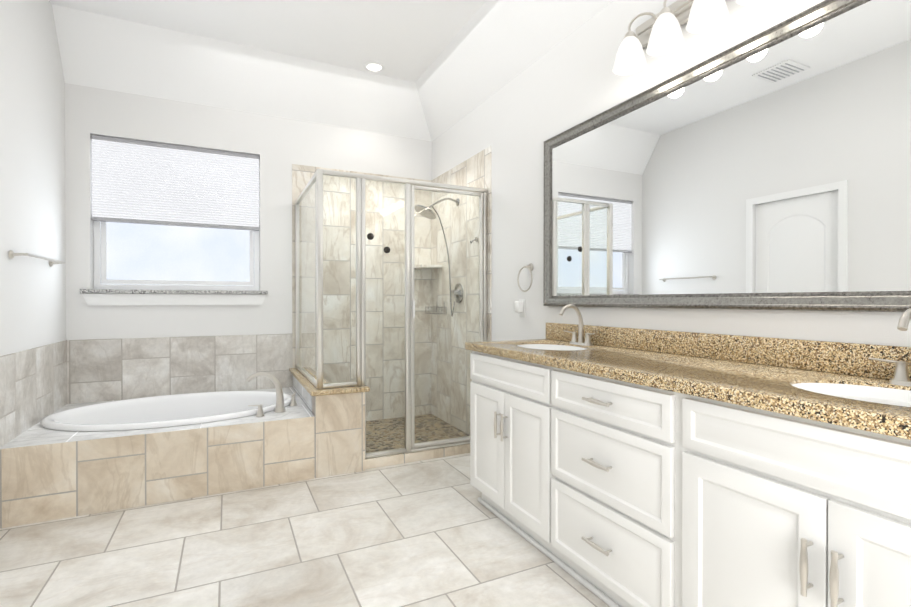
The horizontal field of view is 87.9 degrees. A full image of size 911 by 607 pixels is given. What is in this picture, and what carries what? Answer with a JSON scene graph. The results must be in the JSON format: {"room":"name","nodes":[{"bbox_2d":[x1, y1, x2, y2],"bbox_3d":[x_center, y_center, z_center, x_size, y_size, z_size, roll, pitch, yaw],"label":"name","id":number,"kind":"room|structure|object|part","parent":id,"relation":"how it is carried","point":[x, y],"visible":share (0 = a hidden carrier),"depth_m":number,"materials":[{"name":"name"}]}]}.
{"room":"bathroom","nodes":[
{"label":"bathroom","id":0,"kind":"room"},
{"bbox_2d":[0,0,65,355],"bbox_3d":[-2.522,-0.433,2.689,0.150,3.070,1.350,0,0,-26],"label":"wall","id":1,"kind":"structure","parent":0,"point":[32,193],"depth_m":2.75,"materials":[{"name":"white paint"}]},
{"bbox_2d":[0,340,66,446],"bbox_3d":[-2.494,0.487,2.820,0.007,0.450,1.132,0,0,-26],"label":"tile surround","id":2,"kind":"object","parent":1,"relation":"attached to","point":[33,386],"visible":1,"depth_m":2.71,"materials":[{"name":"grey tile"}]},
{"bbox_2d":[9,250,64,266],"bbox_3d":[-2.433,-0.258,2.771,0.076,0.048,0.667,0,0,-26],"label":"towel rail","id":3,"kind":"object","parent":1,"relation":"attached to","point":[12,254],"visible":1,"depth_m":2.61,"materials":[{"name":"silver metal"}]},
{"bbox_3d":[-2.297,-0.258,2.493,0.061,0.021,0.020,0,0,-26],"label":"post","id":4,"kind":"part","parent":3,"relation":"part of","materials":[{"name":"silver metal"}]},
{"bbox_2d":[65,83,431,339],"bbox_3d":[-1.588,-0.240,3.975,2.950,2.670,0.150,0,0,-26],"label":"wall","id":5,"kind":"structure","parent":0,"point":[286,144],"depth_m":3.73,"materials":[{"name":"white paint"}]},
{"bbox_2d":[80,135,267,304],"bbox_3d":[-2.135,-0.605,3.680,1.240,1.233,0.170,0,0,-26],"label":"window unit","id":6,"kind":"structure","parent":5,"relation":"in","point":[175,225],"depth_m":3.66,"materials":[{"name":"white fabric"}]},
{"bbox_3d":[-2.651,-0.661,3.497,0.038,1.118,0.050,0,0,-26],"label":"frame","id":7,"kind":"part","parent":6,"relation":"part of","materials":[{"name":"white plastic"}]},
{"bbox_3d":[-2.616,-0.405,3.516,0.032,0.516,0.028,0,0,-26],"label":"sash","id":8,"kind":"part","parent":6,"relation":"part of","materials":[{"name":"white plastic"}]},
{"bbox_3d":[-2.109,-0.030,3.628,1.220,0.083,0.018,0,0,-26],"label":"sill apron trim","id":9,"kind":"part","parent":6,"relation":"part of","materials":[{"name":"white paint"}]},
{"bbox_3d":[-2.124,-0.088,3.660,1.240,0.030,0.118,0,0,-26],"label":"sill","id":10,"kind":"part","parent":6,"relation":"part of","materials":[{"name":"grey stone"}]},
{"bbox_3d":[-2.161,-0.124,3.737,1.050,0.040,0.050,0,0,-26],"label":"frame","id":11,"kind":"part","parent":6,"relation":"part of","materials":[{"name":"white plastic"}]},
{"bbox_3d":[-2.162,-0.664,3.736,1.050,1.040,0.006,0,0,-26],"label":"glass","id":12,"kind":"part","parent":6,"relation":"part of","materials":[{"name":"clear glass"}]},
{"bbox_3d":[-2.162,-0.164,3.738,0.978,0.032,0.028,0,0,-26],"label":"sash","id":13,"kind":"part","parent":6,"relation":"part of","materials":[{"name":"white plastic"}]},
{"bbox_3d":[-1.707,-0.407,3.956,0.032,0.516,0.028,0,0,-26],"label":"sash","id":14,"kind":"part","parent":6,"relation":"part of","materials":[{"name":"white plastic"}]},
{"bbox_3d":[-1.672,-0.664,3.971,0.038,1.118,0.050,0,0,-26],"label":"frame","id":15,"kind":"part","parent":6,"relation":"part of","materials":[{"name":"white paint"}]},
{"bbox_2d":[67,334,292,403],"bbox_3d":[-2.061,0.482,3.662,1.518,0.450,0.007,0,0,-26],"label":"tile surround","id":16,"kind":"object","parent":5,"relation":"attached to","point":[98,370],"visible":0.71,"depth_m":3.61,"materials":[{"name":"grey tile"}]},
{"bbox_2d":[292,164,430,420],"bbox_3d":[-0.802,-0.042,4.267,1.279,2.270,0.009,0,0,-26],"label":"tiled wall","id":17,"kind":"structure","parent":5,"relation":"attached to","point":[302,175],"depth_m":4.29,"materials":[{"name":"beige tile"}]},
{"bbox_2d":[0,414,609,606],"bbox_3d":[-0.279,1.125,1.450,3.100,0.090,5.850,0,0,-26],"label":"floor","id":18,"kind":"structure","parent":0,"point":[433,532],"depth_m":2.11,"materials":[{"name":"tile"}]},
{"bbox_2d":[0,387,314,527],"bbox_3d":[-1.814,0.905,3.151,1.516,0.390,1.132,0,0,-26],"label":"tub deck","id":19,"kind":"object","parent":18,"relation":"on","point":[46,474],"visible":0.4,"depth_m":2.60,"materials":[{"name":"tile"}]},
{"bbox_2d":[40,391,291,430],"bbox_3d":[-1.829,0.874,3.148,1.438,0.395,0.928,0,0,-26],"label":"bathtub","id":20,"kind":"object","parent":19,"relation":"in","point":[165,411],"visible":0.5,"depth_m":3.32,"materials":[{"name":"white ceramic"}]},
{"bbox_2d":[246,372,297,416],"bbox_3d":[-1.212,0.578,3.142,0.333,0.262,0.334,0,0,-26],"label":"tub faucet","id":21,"kind":"object","parent":19,"relation":"on","point":[279,407],"visible":1,"depth_m":3.08,"materials":[{"name":"silver metal"}]},
{"bbox_3d":[-1.232,0.673,2.980,0.054,0.074,0.054,0,0,-26],"label":"handle","id":22,"kind":"part","parent":21,"relation":"part of","materials":[{"name":"silver metal"}]},
{"bbox_3d":[-1.242,0.569,3.086,0.230,0.244,0.094,0,0,-26],"label":"spout","id":23,"kind":"part","parent":21,"relation":"part of","materials":[{"name":"silver metal"}]},
{"bbox_3d":[-1.154,0.694,3.107,0.072,0.030,0.072,0,0,-26],"label":"spout","id":24,"kind":"part","parent":21,"relation":"part of","materials":[{"name":"silver metal"}]},
{"bbox_3d":[-1.127,0.671,3.287,0.054,0.074,0.054,0,0,-26],"label":"handle","id":25,"kind":"part","parent":21,"relation":"part of","materials":[{"name":"silver metal"}]},
{"bbox_2d":[293,376,311,411],"bbox_3d":[-1.101,0.837,3.561,0.120,0.520,1.010,0,0,-26],"label":"wall","id":26,"kind":"structure","parent":18,"relation":"on","point":[303,393],"depth_m":3.42,"materials":[{"name":"tile"}]},
{"bbox_2d":[289,367,369,395],"bbox_3d":[-0.979,0.562,3.536,0.376,0.030,1.157,0,0,-26],"label":"wall cap","id":27,"kind":"object","parent":26,"relation":"on","point":[306,383],"visible":0.67,"depth_m":3.08,"materials":[{"name":"beige stone"}]},
{"bbox_2d":[312,392,364,477],"bbox_3d":[-0.765,0.840,3.096,0.320,0.520,0.120,0,0,-26],"label":"wall","id":28,"kind":"structure","parent":18,"relation":"on","point":[339,433],"depth_m":3.04,"materials":[{"name":"tile"}]},
{"bbox_2d":[365,444,469,468],"bbox_3d":[-0.198,1.068,3.383,0.950,0.060,0.100,0,0,-26],"label":"shower curb","id":29,"kind":"object","parent":18,"relation":"on","point":[387,460],"depth_m":3.29,"materials":[{"name":"tile"}]},
{"bbox_2d":[295,169,486,458],"bbox_3d":[-0.553,0.085,3.767,1.246,1.899,1.104,0,0,-26],"label":"shower enclosure","id":30,"kind":"object","parent":29,"relation":"on","point":[411,186],"visible":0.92,"depth_m":3.29,"materials":[{"name":"clear glass"}]},
{"bbox_3d":[-1.333,-0.161,3.987,0.032,1.353,0.028,0,0,-26],"label":"frame","id":31,"kind":"part","parent":30,"relation":"part of","materials":[{"name":"silver metal"}]},
{"bbox_3d":[-1.110,-0.849,3.523,0.032,0.028,1.050,0,0,-26],"label":"frame","id":32,"kind":"part","parent":30,"relation":"part of","materials":[{"name":"silver metal"}]},
{"bbox_3d":[-0.873,-0.155,3.038,0.036,1.409,0.036,0,0,-26],"label":"frame corner","id":33,"kind":"part","parent":30,"relation":"part of","materials":[{"name":"silver metal"}]},
{"bbox_3d":[-0.758,-0.156,3.094,0.220,1.353,0.006,0,0,-26],"label":"glass","id":34,"kind":"part","parent":30,"relation":"part of","materials":[{"name":"clear glass"}]},
{"bbox_3d":[-0.647,-0.142,3.148,0.028,1.381,0.032,0,0,-26],"label":"frame","id":35,"kind":"part","parent":30,"relation":"part of","materials":[{"name":"silver metal"}]},
{"bbox_3d":[-0.620,0.103,3.162,0.028,1.871,0.032,0,0,-26],"label":"frame","id":36,"kind":"part","parent":30,"relation":"part of","materials":[{"name":"silver metal"}]},
{"bbox_3d":[-0.478,0.089,3.231,0.287,1.843,0.006,0,0,-26],"label":"glass","id":37,"kind":"part","parent":30,"relation":"part of","materials":[{"name":"clear glass"}]},
{"bbox_3d":[-0.333,0.102,3.301,0.034,1.871,0.032,0,0,-26],"label":"frame","id":38,"kind":"part","parent":30,"relation":"part of","materials":[{"name":"silver metal"}]},
{"bbox_3d":[-0.304,0.093,3.315,0.024,1.841,0.028,0,0,-26],"label":"door","id":39,"kind":"part","parent":30,"relation":"part of","materials":[{"name":"silver metal"}]},
{"bbox_3d":[-0.293,0.039,3.292,0.016,0.120,0.022,0,0,-26],"label":"door pull","id":40,"kind":"part","parent":30,"relation":"part of","materials":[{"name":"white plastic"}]},
{"bbox_3d":[-0.056,1.001,3.441,0.527,0.024,0.028,0,0,-26],"label":"door","id":41,"kind":"part","parent":30,"relation":"part of","materials":[{"name":"silver metal"}]},
{"bbox_3d":[-0.056,0.092,3.435,0.527,1.793,0.006,0,0,-26],"label":"glass door","id":42,"kind":"part","parent":30,"relation":"part of","materials":[{"name":"clear glass"}]},
{"bbox_3d":[-0.056,-0.816,3.430,0.527,0.024,0.028,0,0,-26],"label":"door","id":43,"kind":"part","parent":30,"relation":"part of","materials":[{"name":"silver metal"}]},
{"bbox_3d":[0.192,0.092,3.555,0.024,1.841,0.028,0,0,-26],"label":"door","id":44,"kind":"part","parent":30,"relation":"part of","materials":[{"name":"silver metal"}]},
{"bbox_2d":[465,348,910,606],"bbox_3d":[0.778,0.685,1.782,0.600,0.845,2.150,0,0,-26],"label":"bathroom vanity","id":45,"kind":"object","parent":18,"relation":"on","point":[621,467],"depth_m":1.39,"materials":[{"name":"white paint"}]},
{"bbox_3d":[0.167,0.719,2.467,0.019,0.570,0.353,0,0,-26],"label":"cab door","id":46,"kind":"part","parent":45,"relation":"part of","materials":[{"name":"white paint"}]},
{"bbox_3d":[0.322,0.721,2.146,0.019,0.570,0.353,0,0,-26],"label":"cab door","id":47,"kind":"part","parent":45,"relation":"part of","materials":[{"name":"white paint"}]},
{"bbox_3d":[0.534,0.868,1.709,0.019,0.280,0.590,0,0,-26],"label":"drawer","id":48,"kind":"part","parent":45,"relation":"part of","materials":[{"name":"white paint"}]},
{"bbox_3d":[0.534,0.576,1.707,0.019,0.275,0.590,0,0,-26],"label":"drawer","id":49,"kind":"part","parent":45,"relation":"part of","materials":[{"name":"white paint"}]},
{"bbox_3d":[0.534,0.351,1.706,0.019,0.145,0.590,0,0,-26],"label":"drawer","id":50,"kind":"part","parent":45,"relation":"part of","materials":[{"name":"white paint"}]},
{"bbox_2d":[465,340,910,431],"bbox_3d":[0.786,0.243,1.795,0.573,0.040,2.184,0,0,-26],"label":"countertop","id":51,"kind":"structure","parent":45,"relation":"on","point":[735,379],"depth_m":1.47,"materials":[{"name":"brown stone"}]},
{"bbox_2d":[525,344,572,351],"bbox_3d":[0.487,0.318,2.422,0.318,0.182,0.428,0,0,-26],"label":"sink","id":52,"kind":"object","parent":51,"relation":"in","point":[552,347],"depth_m":2.60,"materials":[{"name":"white ceramic"}]},
{"bbox_3d":[0.610,0.106,2.480,0.160,0.205,0.034,0,0,-26],"label":"faucet spout","id":53,"kind":"part","parent":51,"relation":"part of","materials":[{"name":"silver metal"}]},
{"bbox_2d":[557,304,600,343],"bbox_3d":[0.615,0.111,2.482,0.170,0.215,0.242,0,0,-26],"label":"faucet","id":54,"kind":"object","parent":51,"relation":"on","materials":[{"name":"silver metal"}]},
{"bbox_3d":[0.667,0.212,2.508,0.054,0.012,0.158,0,0,-26],"label":"faucet plate","id":55,"kind":"part","parent":51,"relation":"part of","materials":[{"name":"silver metal"}]},
{"bbox_2d":[789,380,910,403],"bbox_3d":[1.086,0.325,1.183,0.318,0.182,0.428,0,0,-26],"label":"sink","id":56,"kind":"object","parent":51,"relation":"in","point":[870,391],"depth_m":1.34,"materials":[{"name":"white ceramic"}]},
{"bbox_3d":[1.225,0.164,1.341,0.031,0.014,0.079,0,0,-26],"label":"faucet lever","id":57,"kind":"part","parent":51,"relation":"part of","materials":[{"name":"silver metal"}]},
{"bbox_2d":[865,308,910,391],"bbox_3d":[1.213,0.118,1.245,0.170,0.215,0.242,0,0,-26],"label":"faucet","id":58,"kind":"object","parent":51,"relation":"on","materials":[{"name":"silver metal"}]},
{"bbox_3d":[1.266,0.219,1.270,0.054,0.012,0.158,0,0,-26],"label":"faucet plate","id":59,"kind":"part","parent":51,"relation":"part of","materials":[{"name":"silver metal"}]},
{"bbox_3d":[1.209,0.113,1.242,0.160,0.205,0.034,0,0,-26],"label":"faucet spout","id":60,"kind":"part","parent":51,"relation":"part of","materials":[{"name":"silver metal"}]},
{"bbox_3d":[0.761,0.726,1.238,0.019,0.570,0.373,0,0,-26],"label":"cab door","id":61,"kind":"part","parent":45,"relation":"part of","materials":[{"name":"white paint"}]},
{"bbox_3d":[0.925,0.728,0.899,0.019,0.570,0.373,0,0,-26],"label":"cab door","id":62,"kind":"part","parent":45,"relation":"part of","materials":[{"name":"white paint"}]},
{"bbox_2d":[50,0,612,140],"bbox_3d":[-0.279,-1.740,1.433,2.800,0.400,5.550,0,0,-26],"label":"ceiling","id":63,"kind":"structure","parent":0,"point":[447,64],"depth_m":3.44,"materials":[{"name":"white paint"}]},
{"bbox_2d":[364,61,384,71],"bbox_3d":[-0.670,-1.948,3.892,0.170,0.012,0.170,0,0,-26],"label":"recessed light","id":64,"kind":"object","parent":63,"relation":"in","point":[374,62],"depth_m":3.89,"materials":[{"name":"white paint"}]},
{"bbox_3d":[-0.670,-1.951,3.892,0.116,0.001,0.116,0,0,-26],"label":"recessed ceiling light lens","id":65,"kind":"part","parent":64,"relation":"part of","materials":[{"name":"white glass"}]},
{"bbox_2d":[432,0,910,346],"bbox_3d":[1.049,-0.229,2.084,0.150,2.670,5.850,0,0,-26],"label":"wall","id":66,"kind":"structure","parent":0,"point":[571,80],"depth_m":2.69,"materials":[{"name":"white paint"}]},
{"bbox_2d":[431,146,490,434],"bbox_3d":[0.018,-0.041,4.031,0.009,2.270,1.130,0,0,-26],"label":"shower wall tile","id":67,"kind":"structure","parent":66,"relation":"attached to","point":[474,171],"depth_m":4.02,"materials":[{"name":"beige tile"}]},
{"bbox_2d":[414,265,441,268],"bbox_3d":[-0.293,-0.340,4.360,0.260,0.025,0.260,0,0,-26],"label":"corner shelf","id":68,"kind":"object","parent":67,"relation":"attached to","point":[415,266],"depth_m":4.29,"materials":[{"name":"tile"}]},
{"bbox_2d":[414,198,477,316],"bbox_3d":[-0.202,-0.391,4.027,0.384,1.004,0.938,0,0,-26],"label":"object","id":69,"kind":"object","parent":67,"relation":"attached to","point":[458,289],"depth_m":3.97,"materials":[{"name":"silver metal"}]},
{"bbox_3d":[-0.106,-0.834,3.950,0.272,0.110,0.017,0,0,-26],"label":"arm","id":70,"kind":"part","parent":69,"relation":"part of"},
{"bbox_3d":[0.001,-0.085,3.983,0.060,0.170,0.170,0,0,-26],"label":"valve plate","id":71,"kind":"part","parent":69,"relation":"part of","materials":[{"name":"silver metal"}]},
{"bbox_2d":[515,299,524,316],"bbox_3d":[0.424,0.030,3.145,0.048,0.116,0.072,0,0,-26],"label":"plug","id":72,"kind":"object","parent":66,"relation":"attached to","point":[520,306],"visible":1,"depth_m":3.12,"materials":[{"name":"white plastic"}]},
{"bbox_2d":[519,299,524,316],"bbox_3d":[0.444,0.030,3.154,0.004,0.116,0.072,0,0,-26],"label":"outlet plate","id":73,"kind":"object","parent":66,"relation":"attached to","point":[522,314],"depth_m":3.13,"materials":[{"name":"white plastic"}]},
{"bbox_2d":[517,263,532,291],"bbox_3d":[0.466,-0.167,3.053,0.053,0.187,0.166,0,0,-26],"label":"towel ring","id":74,"kind":"object","parent":66,"relation":"attached to","point":[529,267],"visible":1,"depth_m":3.05,"materials":[{"name":"silver metal"}]},
{"bbox_2d":[612,0,769,75],"bbox_3d":[0.939,-1.179,1.867,0.227,0.258,0.755,0,0,-26],"label":"sconce","id":75,"kind":"object","parent":66,"relation":"attached to","point":[659,34],"visible":1,"depth_m":1.97,"materials":[{"name":"white glass"}]},
{"bbox_3d":[0.778,-1.117,2.110,0.148,0.132,0.148,0,0,-26],"label":"lamp shade","id":76,"kind":"part","parent":75,"relation":"part of","materials":[{"name":"white glass"}]},
{"bbox_3d":[0.843,-1.248,2.113,0.137,0.098,0.062,0,0,-26],"label":"arm","id":77,"kind":"part","parent":75,"relation":"part of"},
{"bbox_3d":[0.861,-1.116,1.938,0.148,0.132,0.148,0,0,-26],"label":"lamp shade","id":78,"kind":"part","parent":75,"relation":"part of","materials":[{"name":"white glass"}]},
{"bbox_3d":[0.944,-1.115,1.767,0.148,0.132,0.148,0,0,-26],"label":"lamp shade","id":79,"kind":"part","parent":75,"relation":"part of","materials":[{"name":"white glass"}]},
{"bbox_3d":[1.029,-1.114,1.592,0.148,0.132,0.148,0,0,-26],"label":"lamp shade","id":80,"kind":"part","parent":75,"relation":"part of","materials":[{"name":"white glass"}]},
{"bbox_2d":[545,322,888,379],"bbox_3d":[1.035,0.172,1.915,0.020,0.100,2.184,0,0,-26],"label":"backsplash","id":81,"kind":"structure","parent":66,"relation":"attached to","point":[822,356],"depth_m":1.75,"materials":[{"name":"brown stone"}]},
{"bbox_2d":[543,0,910,311],"bbox_3d":[1.028,-0.483,1.912,0.032,1.010,2.200,0,0,-26],"label":"mirror","id":82,"kind":"object","parent":66,"relation":"attached to","point":[776,175],"visible":1,"depth_m":1.75,"materials":[{"name":"silver metal"}]}
]}

